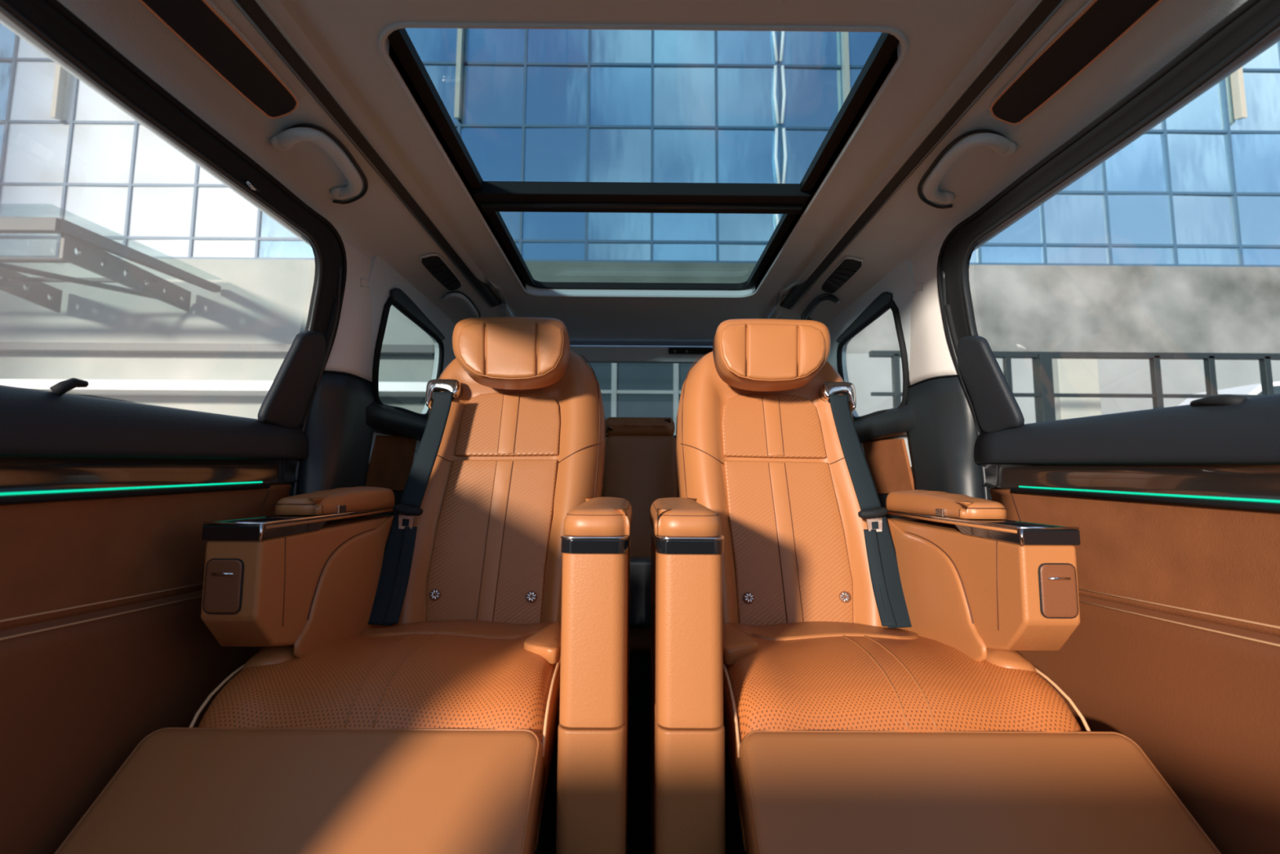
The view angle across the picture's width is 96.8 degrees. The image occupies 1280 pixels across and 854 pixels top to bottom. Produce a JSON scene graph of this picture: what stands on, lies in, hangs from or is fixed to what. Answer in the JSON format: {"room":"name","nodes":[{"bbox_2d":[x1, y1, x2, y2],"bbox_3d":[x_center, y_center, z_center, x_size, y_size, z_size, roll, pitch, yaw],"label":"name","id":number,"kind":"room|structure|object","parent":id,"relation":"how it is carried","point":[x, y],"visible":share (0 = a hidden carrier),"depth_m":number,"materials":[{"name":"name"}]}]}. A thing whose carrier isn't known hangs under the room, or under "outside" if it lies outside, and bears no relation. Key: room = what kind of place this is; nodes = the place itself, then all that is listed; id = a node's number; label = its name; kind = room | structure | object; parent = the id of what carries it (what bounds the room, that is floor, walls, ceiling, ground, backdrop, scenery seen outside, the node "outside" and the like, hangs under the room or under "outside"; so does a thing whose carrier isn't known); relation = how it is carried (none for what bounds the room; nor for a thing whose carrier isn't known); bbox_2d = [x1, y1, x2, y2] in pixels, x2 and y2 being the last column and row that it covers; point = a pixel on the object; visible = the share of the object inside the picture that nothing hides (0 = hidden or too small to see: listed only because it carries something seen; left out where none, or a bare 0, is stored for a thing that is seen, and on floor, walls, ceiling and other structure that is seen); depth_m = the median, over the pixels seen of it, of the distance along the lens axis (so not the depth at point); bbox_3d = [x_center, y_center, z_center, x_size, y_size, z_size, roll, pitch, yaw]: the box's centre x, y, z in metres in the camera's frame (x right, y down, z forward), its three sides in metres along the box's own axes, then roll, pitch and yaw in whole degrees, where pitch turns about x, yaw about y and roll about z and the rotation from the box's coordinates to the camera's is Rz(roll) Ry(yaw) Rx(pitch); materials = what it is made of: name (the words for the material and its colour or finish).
{"room":"minivan interior","nodes":[
{"label":"minivan interior","id":0,"kind":"room"},
{"bbox_2d":[365,254,456,515],"bbox_3d":[-0.733,0.255,1.957,0.231,1.460,1.150,0,-6,0],"label":"panel","id":1,"kind":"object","parent":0,"point":[398,432],"depth_m":1.76,"materials":[{"name":"white plastic"}]},
{"bbox_2d":[0,0,346,853],"bbox_3d":[-0.758,0.160,0.591,0.151,1.348,1.493,0,-6,0],"label":"door","id":2,"kind":"structure","parent":1,"relation":"in","point":[106,645],"depth_m":0.84,"materials":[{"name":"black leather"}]},
{"bbox_2d":[296,237,375,520],"bbox_3d":[-0.760,0.079,1.464,0.098,1.101,0.468,0,-6,0],"label":"trim","id":3,"kind":"structure","parent":1,"relation":"attached to","point":[338,436],"depth_m":1.42,"materials":[{"name":"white plastic"}]},
{"bbox_2d":[231,0,501,306],"bbox_3d":[-0.526,-0.522,1.323,0.043,0.024,1.538,0,-6,0],"label":"trim","id":4,"kind":"structure","parent":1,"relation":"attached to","point":[252,10],"depth_m":1.02,"materials":[{"name":"grey plastic"}]},
{"bbox_2d":[378,304,438,413],"bbox_3d":[-0.755,-0.197,1.849,0.070,0.289,0.518,0,-6,0],"label":"window","id":5,"kind":"structure","parent":1,"relation":"in","point":[409,355],"depth_m":1.83,"materials":[{"name":"clear glass"}]},
{"bbox_2d":[627,746,650,853],"bbox_3d":[0.003,0.854,0.470,1.700,0.050,4.100,0,-6,0],"label":"floor","id":6,"kind":"structure","parent":0,"point":[639,756],"depth_m":1.40,"materials":[{"name":"black carpet"}]},
{"bbox_2d":[54,316,631,853],"bbox_3d":[-0.390,0.284,1.133,0.745,1.207,1.187,0,-6,0],"label":"seat","id":7,"kind":"object","parent":6,"relation":"on","point":[493,717],"visible":0.97,"depth_m":0.92,"materials":[{"name":"brown leather"}]},
{"bbox_2d":[197,632,560,851],"bbox_3d":[-0.429,0.541,1.124,0.566,0.251,0.535,0,-6,0],"label":"seat cushion","id":8,"kind":"object","parent":7,"relation":"on","point":[473,691],"depth_m":0.93,"materials":[{"name":"leather"}]},
{"bbox_2d":[368,391,453,625],"bbox_3d":[-0.556,0.175,1.375,0.082,0.552,0.201,-1,-6,16],"label":"belt","id":9,"kind":"object","parent":7,"relation":"on","point":[392,587],"visible":0.99,"depth_m":1.35,"materials":[{"name":"black fabric"}]},
{"bbox_2d":[602,417,679,746],"bbox_3d":[0.001,0.451,1.906,1.420,1.028,0.642,0,-6,0],"label":"seat","id":10,"kind":"object","parent":6,"relation":"on","point":[640,468],"visible":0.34,"depth_m":2.09,"materials":[{"name":"brown leather"}]},
{"bbox_2d":[629,626,650,653],"bbox_3d":[0.000,0.604,1.881,1.420,0.160,0.460,0,-6,0],"label":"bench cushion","id":11,"kind":"object","parent":10,"relation":"on","point":[639,636],"depth_m":1.65,"materials":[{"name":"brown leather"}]},
{"bbox_2d":[649,318,1221,853],"bbox_3d":[0.395,0.289,1.135,0.745,1.207,1.187,0,-6,0],"label":"seat","id":12,"kind":"object","parent":6,"relation":"on","point":[785,717],"visible":0.97,"depth_m":0.92,"materials":[{"name":"brown leather"}]},
{"bbox_2d":[828,394,911,628],"bbox_3d":[0.560,0.182,1.379,0.082,0.552,0.201,2,-6,-17],"label":"belt","id":13,"kind":"object","parent":12,"relation":"on","point":[886,585],"visible":0.98,"depth_m":1.36,"materials":[{"name":"black fabric"}]},
{"bbox_2d":[723,635,1082,853],"bbox_3d":[0.431,0.547,1.127,0.566,0.251,0.535,0,-6,0],"label":"seat cushion","id":14,"kind":"object","parent":12,"relation":"on","point":[781,693],"depth_m":0.93,"materials":[{"name":"leather"}]},
{"bbox_2d":[0,0,1279,341],"bbox_3d":[0.005,-0.438,1.552,1.543,0.210,2.005,0,-6,0],"label":"ceiling","id":15,"kind":"structure","parent":0,"point":[944,46],"depth_m":0.98,"materials":[{"name":"white fabric"}]},
{"bbox_2d":[138,0,299,119],"bbox_3d":[-0.600,-0.549,0.750,0.076,0.029,0.434,0,-6,0],"label":"panel","id":16,"kind":"object","parent":15,"relation":"attached to","point":[201,25],"visible":1,"depth_m":0.82,"materials":[{"name":"brown"}]},
{"bbox_2d":[269,123,368,204],"bbox_3d":[-0.606,-0.508,1.111,0.116,0.044,0.276,0,-6,0],"label":"handle","id":17,"kind":"object","parent":15,"relation":"attached to","point":[286,138],"visible":1,"depth_m":1.04,"materials":[{"name":"white plastic"}]},
{"bbox_2d":[419,253,462,290],"bbox_3d":[-0.592,-0.460,1.710,0.058,0.024,0.281,0,-6,0],"label":"ceiling vent","id":18,"kind":"object","parent":15,"relation":"in","point":[433,263],"visible":1,"depth_m":1.68,"materials":[{"name":"black plastic"}]},
{"bbox_2d":[441,290,480,318],"bbox_3d":[-0.617,-0.420,2.007,0.088,0.034,0.352,0,-6,0],"label":"handle","id":19,"kind":"object","parent":15,"relation":"attached to","point":[447,296],"visible":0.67,"depth_m":1.89,"materials":[{"name":"white"}]},
{"bbox_2d":[387,28,899,289],"bbox_3d":[0.004,-0.550,1.424,0.915,0.049,1.303,0,-6,0],"label":"frame","id":20,"kind":"structure","parent":15,"relation":"attached to","point":[788,200],"depth_m":1.34,"materials":[{"name":"black plastic"}]},
{"bbox_2d":[800,293,840,320],"bbox_3d":[0.624,-0.412,2.011,0.088,0.034,0.352,0,-6,0],"label":"handle","id":21,"kind":"object","parent":15,"relation":"attached to","point":[833,299],"visible":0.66,"depth_m":1.90,"materials":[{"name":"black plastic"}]},
{"bbox_2d":[820,256,863,293],"bbox_3d":[0.602,-0.453,1.714,0.058,0.024,0.281,0,-6,0],"label":"ceiling vent","id":22,"kind":"object","parent":15,"relation":"in","point":[848,266],"visible":1,"depth_m":1.69,"materials":[{"name":"black plastic"}]},
{"bbox_2d":[779,0,1066,309],"bbox_3d":[0.539,-0.515,1.327,0.043,0.024,1.538,0,-6,0],"label":"trim","id":23,"kind":"structure","parent":15,"relation":"attached to","point":[1044,10],"depth_m":1.01,"materials":[{"name":"grey plastic"}]},
{"bbox_2d":[917,128,1017,208],"bbox_3d":[0.620,-0.500,1.115,0.116,0.044,0.276,0,-6,0],"label":"handle","id":24,"kind":"object","parent":15,"relation":"attached to","point":[1002,146],"visible":1,"depth_m":1.04,"materials":[{"name":"white plastic"}]},
{"bbox_2d":[988,0,1162,124],"bbox_3d":[0.618,-0.541,0.754,0.076,0.029,0.434,0,-6,0],"label":"panel","id":25,"kind":"object","parent":15,"relation":"attached to","point":[1097,25],"visible":1,"depth_m":0.81,"materials":[{"name":"brown"}]},
{"bbox_2d":[569,340,713,497],"bbox_3d":[-0.001,0.305,2.528,1.660,1.480,0.088,0,-6,0],"label":"wall","id":26,"kind":"structure","parent":0,"point":[594,351],"depth_m":2.56,"materials":[{"name":"black plastic"}]},
{"bbox_2d":[586,362,695,438],"bbox_3d":[0.002,-0.128,2.582,1.160,0.372,0.035,0,-6,0],"label":"window","id":27,"kind":"structure","parent":26,"relation":"in","point":[627,389],"depth_m":2.60,"materials":[{"name":"clear glass"}]},
{"bbox_2d":[668,346,712,354],"bbox_3d":[0.225,-0.338,2.527,0.193,0.027,0.037,0,-6,0],"label":"brake light","id":28,"kind":"object","parent":26,"relation":"attached to","point":[672,350],"visible":0.88,"depth_m":2.52,"materials":[{"name":"black plastic"}]},
{"bbox_2d":[826,258,915,518],"bbox_3d":[0.732,0.264,1.962,0.231,1.460,1.150,0,-6,0],"label":"panel","id":29,"kind":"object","parent":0,"point":[882,434],"depth_m":1.77,"materials":[{"name":"white plastic"}]},
{"bbox_2d":[905,241,983,524],"bbox_3d":[0.764,0.089,1.469,0.098,1.101,0.468,0,-6,0],"label":"trim","id":30,"kind":"structure","parent":29,"relation":"attached to","point":[941,442],"depth_m":1.43,"materials":[{"name":"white plastic"}]},
{"bbox_2d":[937,0,1279,853],"bbox_3d":[0.767,0.170,0.596,0.151,1.348,1.493,0,-6,0],"label":"door","id":31,"kind":"structure","parent":29,"relation":"in","point":[1174,650],"depth_m":0.85,"materials":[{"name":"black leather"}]},
{"label":"outside","id":32,"kind":"structure","parent":0,"visible":0},
{"bbox_3d":[-29.927,-0.599,-20.158,180.000,0.150,120.000,0,-6,0],"label":"ground","id":33,"kind":"structure","parent":32,"visible":0},
{"bbox_2d":[0,22,1279,418],"bbox_3d":[-0.002,-11.611,22.019,90.000,30.250,4.400,0,-6,0],"label":"glass office tower","id":34,"kind":"structure","parent":33,"relation":"on","point":[1171,243],"depth_m":20.85,"materials":[{"name":"blue glass"}]},
{"bbox_2d":[0,217,221,312],"bbox_3d":[-21.836,-4.870,17.185,14.150,1.462,6.054,0,-6,0],"label":"canopy","id":35,"kind":"object","parent":34,"relation":"attached to","point":[93,248],"visible":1,"depth_m":17.07,"materials":[{"name":"grey metal"}]},
{"bbox_3d":[21.237,1.953,14.592,37.400,2.077,10.550,0,-6,0],"label":"terrace","id":36,"kind":"object","parent":33,"relation":"on","visible":0},
{"bbox_2d":[846,353,1279,423],"bbox_3d":[22.735,-0.512,19.884,34.400,3.866,0.500,0,-6,0],"label":"wall","id":37,"kind":"structure","parent":36,"relation":"on","point":[868,375],"depth_m":19.71,"materials":[{"name":"grey concrete"}]},
{"bbox_2d":[868,350,1279,422],"bbox_3d":[9.940,-0.450,9.629,12.060,1.615,0.200,0,-6,0],"label":"terrace railing","id":38,"kind":"object","parent":36,"relation":"on","point":[1044,396],"visible":0.49,"depth_m":9.63,"materials":[{"name":"black metal"}]},
{"bbox_2d":[1052,358,1101,420],"bbox_3d":[9.338,-0.472,12.291,0.858,2.164,0.500,0,-6,0],"label":"concrete column","id":39,"kind":"structure","parent":36,"relation":"on","point":[1070,375],"depth_m":12.08,"materials":[{"name":"grey concrete"}]},
{"bbox_2d":[1177,381,1279,405],"bbox_3d":[14.432,-0.123,13.559,5.028,1.774,1.750,0,-6,0],"label":"parked car","id":40,"kind":"object","parent":36,"relation":"on","point":[1255,388],"visible":0.05,"depth_m":13.10,"materials":[{"name":"white paint"}]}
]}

